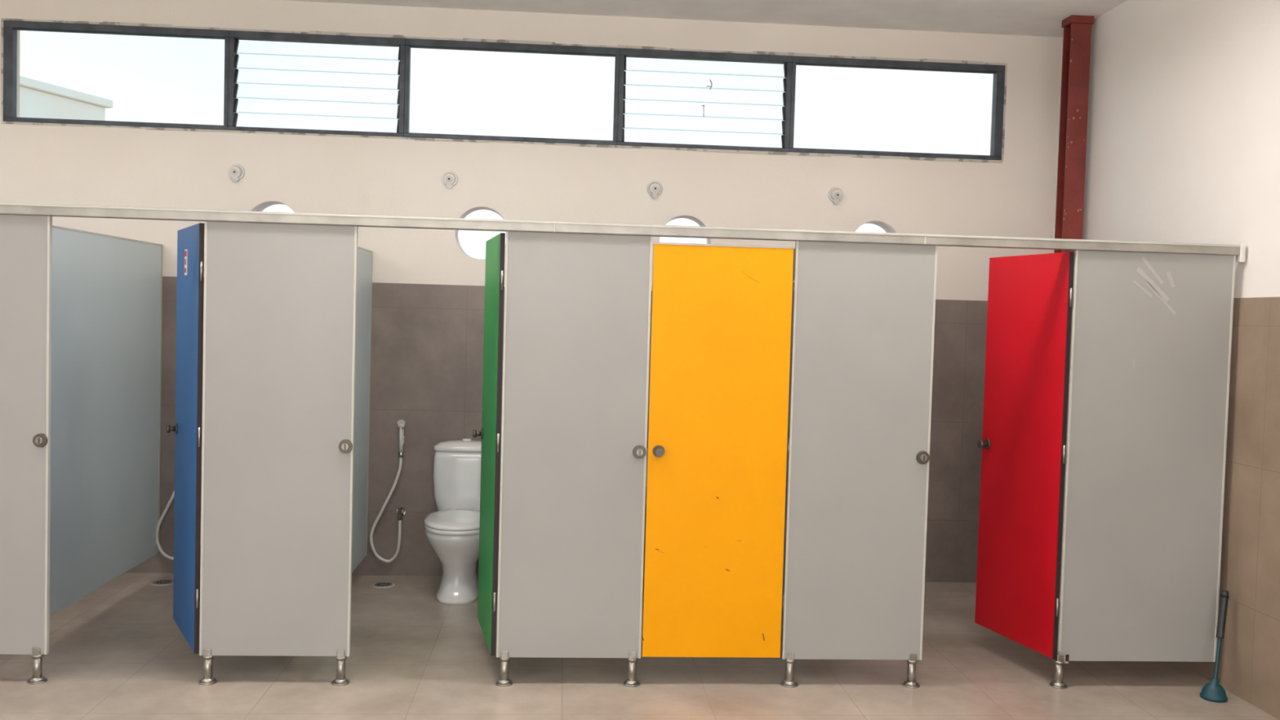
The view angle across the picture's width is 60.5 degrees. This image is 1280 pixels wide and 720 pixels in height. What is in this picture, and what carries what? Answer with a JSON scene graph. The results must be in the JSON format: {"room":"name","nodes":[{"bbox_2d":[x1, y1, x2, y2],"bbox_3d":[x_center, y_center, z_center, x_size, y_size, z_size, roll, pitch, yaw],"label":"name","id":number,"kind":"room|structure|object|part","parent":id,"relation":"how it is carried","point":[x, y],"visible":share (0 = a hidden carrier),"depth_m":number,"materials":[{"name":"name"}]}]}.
{"room":"public restroom","nodes":[
{"label":"public restroom","id":0,"kind":"room"},
{"bbox_2d":[0,0,1061,301],"bbox_3d":[-1.707,-0.399,6.487,8.820,3.321,0.180,1,2,-4],"label":"wall","id":1,"kind":"structure","parent":0,"point":[40,164],"depth_m":6.43,"materials":[{"name":"beige paint"}]},
{"bbox_2d":[49,225,162,616],"bbox_3d":[-2.711,0.266,5.402,0.022,1.782,1.878,1,2,-4],"label":"divider","id":2,"kind":"object","parent":1,"relation":"attached to","point":[107,290],"visible":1,"depth_m":5.54,"materials":[{"name":"grey laminate"}]},
{"bbox_2d":[3,20,229,129],"bbox_3d":[-2.980,-1.620,6.276,1.244,0.567,0.057,1,2,-4],"label":"window","id":3,"kind":"structure","parent":1,"relation":"in","point":[11,28],"depth_m":6.24,"materials":[{"name":"black metal"}]},
{"bbox_2d":[155,489,174,559],"bbox_3d":[-2.688,0.734,6.324,0.198,0.843,0.084,1,2,-4],"label":"bidet sprayer","id":4,"kind":"object","parent":1,"relation":"attached to","point":[172,496],"visible":0.38,"depth_m":6.32,"materials":[{"name":"white plastic"}]},
{"bbox_2d":[227,164,244,182],"bbox_3d":[-2.323,-1.076,6.305,0.094,0.104,0.044,1,2,-4],"label":"holder","id":5,"kind":"object","parent":1,"relation":"attached to","point":[236,171],"visible":1,"depth_m":6.30,"materials":[{"name":"white plastic"}]},
{"bbox_2d":[250,200,294,212],"bbox_3d":[-2.132,-0.769,6.441,0.312,0.312,0.173,1,2,-4],"label":"window","id":6,"kind":"structure","parent":1,"relation":"in","point":[260,207],"depth_m":6.41,"materials":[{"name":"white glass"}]},
{"bbox_2d":[227,30,405,137],"bbox_3d":[-1.863,-1.592,6.354,0.998,0.567,0.057,1,2,-4],"label":"window","id":7,"kind":"structure","parent":1,"relation":"in","point":[235,36],"depth_m":6.33,"materials":[{"name":"black metal"}]},
{"bbox_2d":[351,246,373,573],"bbox_3d":[-1.526,0.296,5.486,0.022,1.782,1.878,1,2,-4],"label":"divider","id":8,"kind":"object","parent":1,"relation":"attached to","point":[364,277],"visible":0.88,"depth_m":6.19,"materials":[{"name":"grey laminate"}]},
{"bbox_2d":[369,419,405,562],"bbox_3d":[-1.472,0.765,6.409,0.198,0.843,0.084,1,2,-4],"label":"bidet sprayer","id":9,"kind":"object","parent":1,"relation":"attached to","point":[401,512],"visible":1,"depth_m":6.40,"materials":[{"name":"white plastic"}]},
{"bbox_2d":[441,171,457,188],"bbox_3d":[-1.109,-1.050,6.390,0.094,0.104,0.044,1,2,-4],"label":"holder","id":10,"kind":"object","parent":1,"relation":"attached to","point":[449,179],"visible":1,"depth_m":6.38,"materials":[{"name":"white plastic"}]},
{"bbox_2d":[454,206,506,259],"bbox_3d":[-0.935,-0.748,6.525,0.312,0.312,0.173,1,2,-4],"label":"window","id":11,"kind":"structure","parent":1,"relation":"in","point":[467,212],"depth_m":6.49,"materials":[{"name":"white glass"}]},
{"bbox_2d":[0,17,1007,163],"bbox_3d":[-0.705,-1.563,6.417,5.832,0.604,0.008,1,2,-4],"label":"trim","id":12,"kind":"structure","parent":1,"relation":"attached to","point":[2,19],"depth_m":6.41,"materials":[{"name":"black metal"}]},
{"bbox_2d":[404,38,619,145],"bbox_3d":[-0.747,-1.563,6.433,1.240,0.567,0.057,1,2,-4],"label":"window","id":13,"kind":"structure","parent":1,"relation":"in","point":[410,42],"depth_m":6.40,"materials":[{"name":"black metal"}]},
{"bbox_2d":[125,275,987,582],"bbox_3d":[-1.823,0.402,6.417,8.620,1.721,0.010,1,2,-4],"label":"wall tile","id":14,"kind":"structure","parent":1,"relation":"attached to","point":[428,340],"depth_m":6.46,"materials":[{"name":"brown tile"}]},
{"bbox_2d":[646,180,662,198],"bbox_3d":[0.088,-1.008,6.474,0.094,0.104,0.044,1,2,-4],"label":"holder","id":15,"kind":"object","parent":1,"relation":"attached to","point":[654,188],"visible":1,"depth_m":6.47,"materials":[{"name":"white plastic"}]},
{"bbox_2d":[658,214,711,244],"bbox_3d":[0.262,-0.708,6.610,0.312,0.312,0.173,1,2,-4],"label":"window","id":16,"kind":"structure","parent":1,"relation":"in","point":[695,220],"depth_m":6.58,"materials":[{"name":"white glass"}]},
{"bbox_2d":[617,48,792,151],"bbox_3d":[0.383,-1.535,6.512,1.026,0.567,0.057,1,2,-4],"label":"window","id":17,"kind":"structure","parent":1,"relation":"in","point":[787,60],"depth_m":6.49,"materials":[{"name":"black metal"}]},
{"bbox_2d":[701,80,712,116],"bbox_3d":[0.392,-1.540,6.460,0.061,0.222,0.016,1,2,-4],"label":"cord","id":18,"kind":"object","parent":17,"relation":"attached to","point":[710,86],"visible":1,"depth_m":6.46,"materials":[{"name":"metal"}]},
{"bbox_2d":[783,278,794,577],"bbox_3d":[0.875,0.356,5.654,0.022,1.782,1.878,1,2,-4],"label":"divider","id":19,"kind":"object","parent":1,"relation":"attached to","point":[793,278],"visible":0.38,"depth_m":6.13,"materials":[{"name":"grey laminate"}]},
{"bbox_2d":[828,186,844,204],"bbox_3d":[1.174,-0.981,6.551,0.094,0.104,0.044,1,2,-4],"label":"holder","id":20,"kind":"object","parent":1,"relation":"attached to","point":[836,194],"visible":1,"depth_m":6.54,"materials":[{"name":"white plastic"}]},
{"bbox_2d":[854,220,897,233],"bbox_3d":[1.410,-0.686,6.690,0.312,0.312,0.173,1,2,-4],"label":"window","id":21,"kind":"structure","parent":1,"relation":"in","point":[887,228],"depth_m":6.67,"materials":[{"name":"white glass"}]},
{"bbox_2d":[789,55,1005,159],"bbox_3d":[1.541,-1.506,6.593,1.296,0.567,0.057,1,2,-4],"label":"window","id":22,"kind":"structure","parent":1,"relation":"in","point":[998,71],"depth_m":6.58,"materials":[{"name":"black metal"}]},
{"bbox_2d":[0,572,1278,719],"bbox_3d":[-1.414,1.512,1.625,8.820,0.100,10.109,1,2,-4],"label":"floor","id":23,"kind":"structure","parent":0,"point":[118,651],"depth_m":4.74,"materials":[{"name":"beige tile"}]},
{"bbox_2d":[26,647,47,684],"bbox_3d":[-2.472,1.247,4.505,0.074,0.144,0.074,1,2,-4],"label":"leg","id":24,"kind":"object","parent":23,"relation":"on","point":[37,677],"visible":1,"depth_m":4.49,"materials":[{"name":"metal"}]},
{"bbox_2d":[0,213,52,654],"bbox_3d":[-2.708,0.305,4.441,0.611,1.790,0.042,1,2,-4],"label":"panel","id":25,"kind":"object","parent":24,"relation":"on","point":[25,241],"depth_m":4.46,"materials":[{"name":"grey laminate"}]},
{"bbox_3d":[-2.433,0.327,4.450,0.058,0.058,0.021,1,2,-4],"label":"knob","id":26,"kind":"part","parent":25,"relation":"part of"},
{"bbox_2d":[150,579,173,586],"bbox_3d":[-2.673,1.247,6.154,0.130,0.006,0.130,1,2,-4],"label":"floor drain","id":27,"kind":"object","parent":23,"relation":"on","point":[162,582],"visible":0.93,"depth_m":6.14,"materials":[{"name":"metal"}]},
{"bbox_2d":[198,648,217,684],"bbox_3d":[-1.791,1.265,4.553,0.074,0.144,0.074,1,2,-4],"label":"leg","id":28,"kind":"object","parent":23,"relation":"on","point":[207,679],"visible":1,"depth_m":4.54,"materials":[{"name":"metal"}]},
{"bbox_2d":[331,649,350,685],"bbox_3d":[-1.249,1.278,4.591,0.074,0.144,0.074,1,2,-4],"label":"leg","id":29,"kind":"object","parent":23,"relation":"on","point":[340,680],"visible":1,"depth_m":4.57,"materials":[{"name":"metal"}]},
{"bbox_2d":[199,221,358,656],"bbox_3d":[-1.492,0.336,4.527,0.611,1.790,0.042,1,2,-4],"label":"panel","id":30,"kind":"object","parent":29,"relation":"on","point":[280,305],"depth_m":4.53,"materials":[{"name":"grey laminate"}]},
{"bbox_2d":[165,222,204,653],"bbox_3d":[-1.966,0.315,4.756,0.093,1.776,0.594,0,3,-31],"label":"door","id":31,"kind":"structure","parent":30,"relation":"attached to","point":[187,428],"depth_m":4.68,"materials":[{"name":"blue laminate"}]},
{"bbox_3d":[-1.217,0.358,4.536,0.058,0.058,0.021,1,2,-4],"label":"knob","id":32,"kind":"part","parent":30,"relation":"part of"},
{"bbox_2d":[371,582,395,588],"bbox_3d":[-1.457,1.278,6.240,0.130,0.006,0.130,1,2,-4],"label":"floor drain","id":33,"kind":"object","parent":23,"relation":"on","point":[380,584],"visible":1,"depth_m":6.23,"materials":[{"name":"metal"}]},
{"bbox_2d":[424,438,481,604],"bbox_3d":[-0.996,0.882,6.110,0.378,0.832,0.733,1,2,-4],"label":"toilet","id":34,"kind":"object","parent":23,"relation":"on","point":[452,531],"visible":0.75,"depth_m":6.01,"materials":[{"name":"white ceramic"}]},
{"bbox_2d":[495,650,512,686],"bbox_3d":[-0.572,1.296,4.639,0.074,0.144,0.074,1,2,-4],"label":"leg","id":35,"kind":"object","parent":23,"relation":"on","point":[504,681],"visible":1,"depth_m":4.62,"materials":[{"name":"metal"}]},
{"bbox_2d":[496,231,653,658],"bbox_3d":[-0.276,0.367,4.612,0.611,1.790,0.042,1,2,-4],"label":"panel","id":36,"kind":"object","parent":35,"relation":"on","point":[577,317],"depth_m":4.61,"materials":[{"name":"grey laminate"}]},
{"bbox_2d":[472,232,505,655],"bbox_3d":[-0.671,0.346,4.874,0.093,1.776,0.594,1,2,-14],"label":"door","id":37,"kind":"structure","parent":36,"relation":"attached to","point":[490,433],"depth_m":4.77,"materials":[{"name":"green laminate"}]},
{"bbox_3d":[-0.001,0.388,4.622,0.058,0.058,0.021,1,2,-4],"label":"knob","id":38,"kind":"part","parent":36,"relation":"part of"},
{"bbox_2d":[622,651,639,687],"bbox_3d":[-0.034,1.309,4.676,0.074,0.144,0.074,1,2,-4],"label":"leg","id":39,"kind":"object","parent":23,"relation":"on","point":[631,682],"visible":1,"depth_m":4.66,"materials":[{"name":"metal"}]},
{"bbox_2d":[644,446,648,506],"bbox_3d":[0.216,0.913,6.195,0.378,0.832,0.733,1,2,-4],"label":"toilet","id":40,"kind":"object","parent":23,"relation":"on","point":[647,446],"visible":0.02,"depth_m":6.38,"materials":[{"name":"white ceramic"}]},
{"bbox_2d":[780,652,798,688],"bbox_3d":[0.644,1.326,4.724,0.074,0.144,0.074,1,2,-4],"label":"leg","id":41,"kind":"object","parent":23,"relation":"on","point":[789,682],"visible":1,"depth_m":4.71,"materials":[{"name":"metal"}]},
{"bbox_2d":[781,240,937,660],"bbox_3d":[0.940,0.398,4.697,0.611,1.790,0.042,1,2,-4],"label":"panel","id":42,"kind":"object","parent":41,"relation":"on","point":[863,334],"depth_m":4.70,"materials":[{"name":"grey laminate"}]},
{"bbox_2d":[641,242,795,657],"bbox_3d":[0.333,0.392,4.657,0.610,1.758,0.093,1,2,-4],"label":"door","id":43,"kind":"structure","parent":42,"relation":"attached to","point":[719,393],"depth_m":4.65,"materials":[{"name":"yellow laminate"}]},
{"bbox_3d":[1.215,0.419,4.707,0.058,0.058,0.021,1,2,-4],"label":"knob","id":44,"kind":"part","parent":42,"relation":"part of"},
{"bbox_2d":[902,653,919,688],"bbox_3d":[1.178,1.340,4.762,0.074,0.144,0.074,1,2,-4],"label":"leg","id":45,"kind":"object","parent":23,"relation":"on","point":[910,682],"visible":1,"depth_m":4.75,"materials":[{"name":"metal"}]},
{"bbox_2d":[1048,654,1066,688],"bbox_3d":[1.834,1.357,4.808,0.074,0.144,0.074,1,2,-4],"label":"leg","id":46,"kind":"object","parent":23,"relation":"on","point":[1058,683],"visible":1,"depth_m":4.79,"materials":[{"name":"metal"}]},
{"bbox_2d":[1056,249,1235,663],"bbox_3d":[2.208,0.434,4.795,0.717,1.800,0.028,1,2,-4],"label":"panel","id":47,"kind":"object","parent":46,"relation":"on","point":[1151,336],"visible":0.96,"depth_m":4.79,"materials":[{"name":"grey laminate"}]},
{"bbox_2d":[0,202,1245,262],"bbox_3d":[-1.662,-0.573,4.487,8.598,0.080,0.058,1,2,-4],"label":"rail","id":48,"kind":"object","parent":47,"relation":"attached to","point":[6,208],"visible":1,"depth_m":4.57,"materials":[{"name":"metal"}]},
{"bbox_2d":[974,251,1074,659],"bbox_3d":[1.746,0.408,5.041,0.093,1.776,0.594,1,2,-17],"label":"door","id":49,"kind":"structure","parent":47,"relation":"attached to","point":[1023,443],"depth_m":5.01,"materials":[{"name":"red laminate"}]},
{"bbox_2d":[1053,14,1093,253],"bbox_3d":[2.431,-0.274,6.278,0.132,3.321,0.120,1,2,-4],"label":"steel column","id":50,"kind":"structure","parent":23,"relation":"on","point":[1077,38],"depth_m":6.20,"materials":[{"name":"red metal"}]},
{"bbox_2d":[1200,590,1229,702],"bbox_3d":[2.474,1.224,4.722,0.108,0.452,0.163,2,2,21],"label":"plunger","id":51,"kind":"object","parent":23,"relation":"on","point":[1213,691],"visible":1,"depth_m":4.71,"materials":[{"name":"teal rubber"}]},
{"bbox_2d":[280,0,1127,37],"bbox_3d":[-1.317,-1.915,1.492,8.820,0.120,10.109,1,2,-4],"label":"ceiling","id":52,"kind":"structure","parent":0,"point":[1042,18],"depth_m":6.24,"materials":[{"name":"paint"}]},
{"bbox_2d":[1052,0,1279,297],"bbox_3d":[2.914,-0.084,1.759,0.150,3.321,9.909,1,2,-4],"label":"wall","id":53,"kind":"structure","parent":0,"point":[1183,135],"depth_m":5.25,"materials":[{"name":"paint"}]},
{"bbox_2d":[1176,297,1279,719],"bbox_3d":[2.812,0.713,1.780,0.010,1.721,9.899,1,2,-4],"label":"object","id":54,"kind":"structure","parent":53,"relation":"attached to","point":[1249,664],"depth_m":4.67,"materials":[{"name":"brown tile"}]},
{"label":"outside","id":55,"kind":"structure","parent":0,"visible":0},
{"bbox_3d":[-3.295,1.025,25.578,60.000,0.100,37.841,1,2,-4],"label":"ground","id":56,"kind":"structure","parent":55,"visible":0},
{"bbox_2d":[19,75,112,120],"bbox_3d":[-10.891,-1.002,11.106,6.140,4.650,8.140,2,2,16],"label":"building","id":57,"kind":"structure","parent":56,"relation":"on","point":[37,99],"depth_m":13.26,"materials":[{"name":"paint"}]}
]}

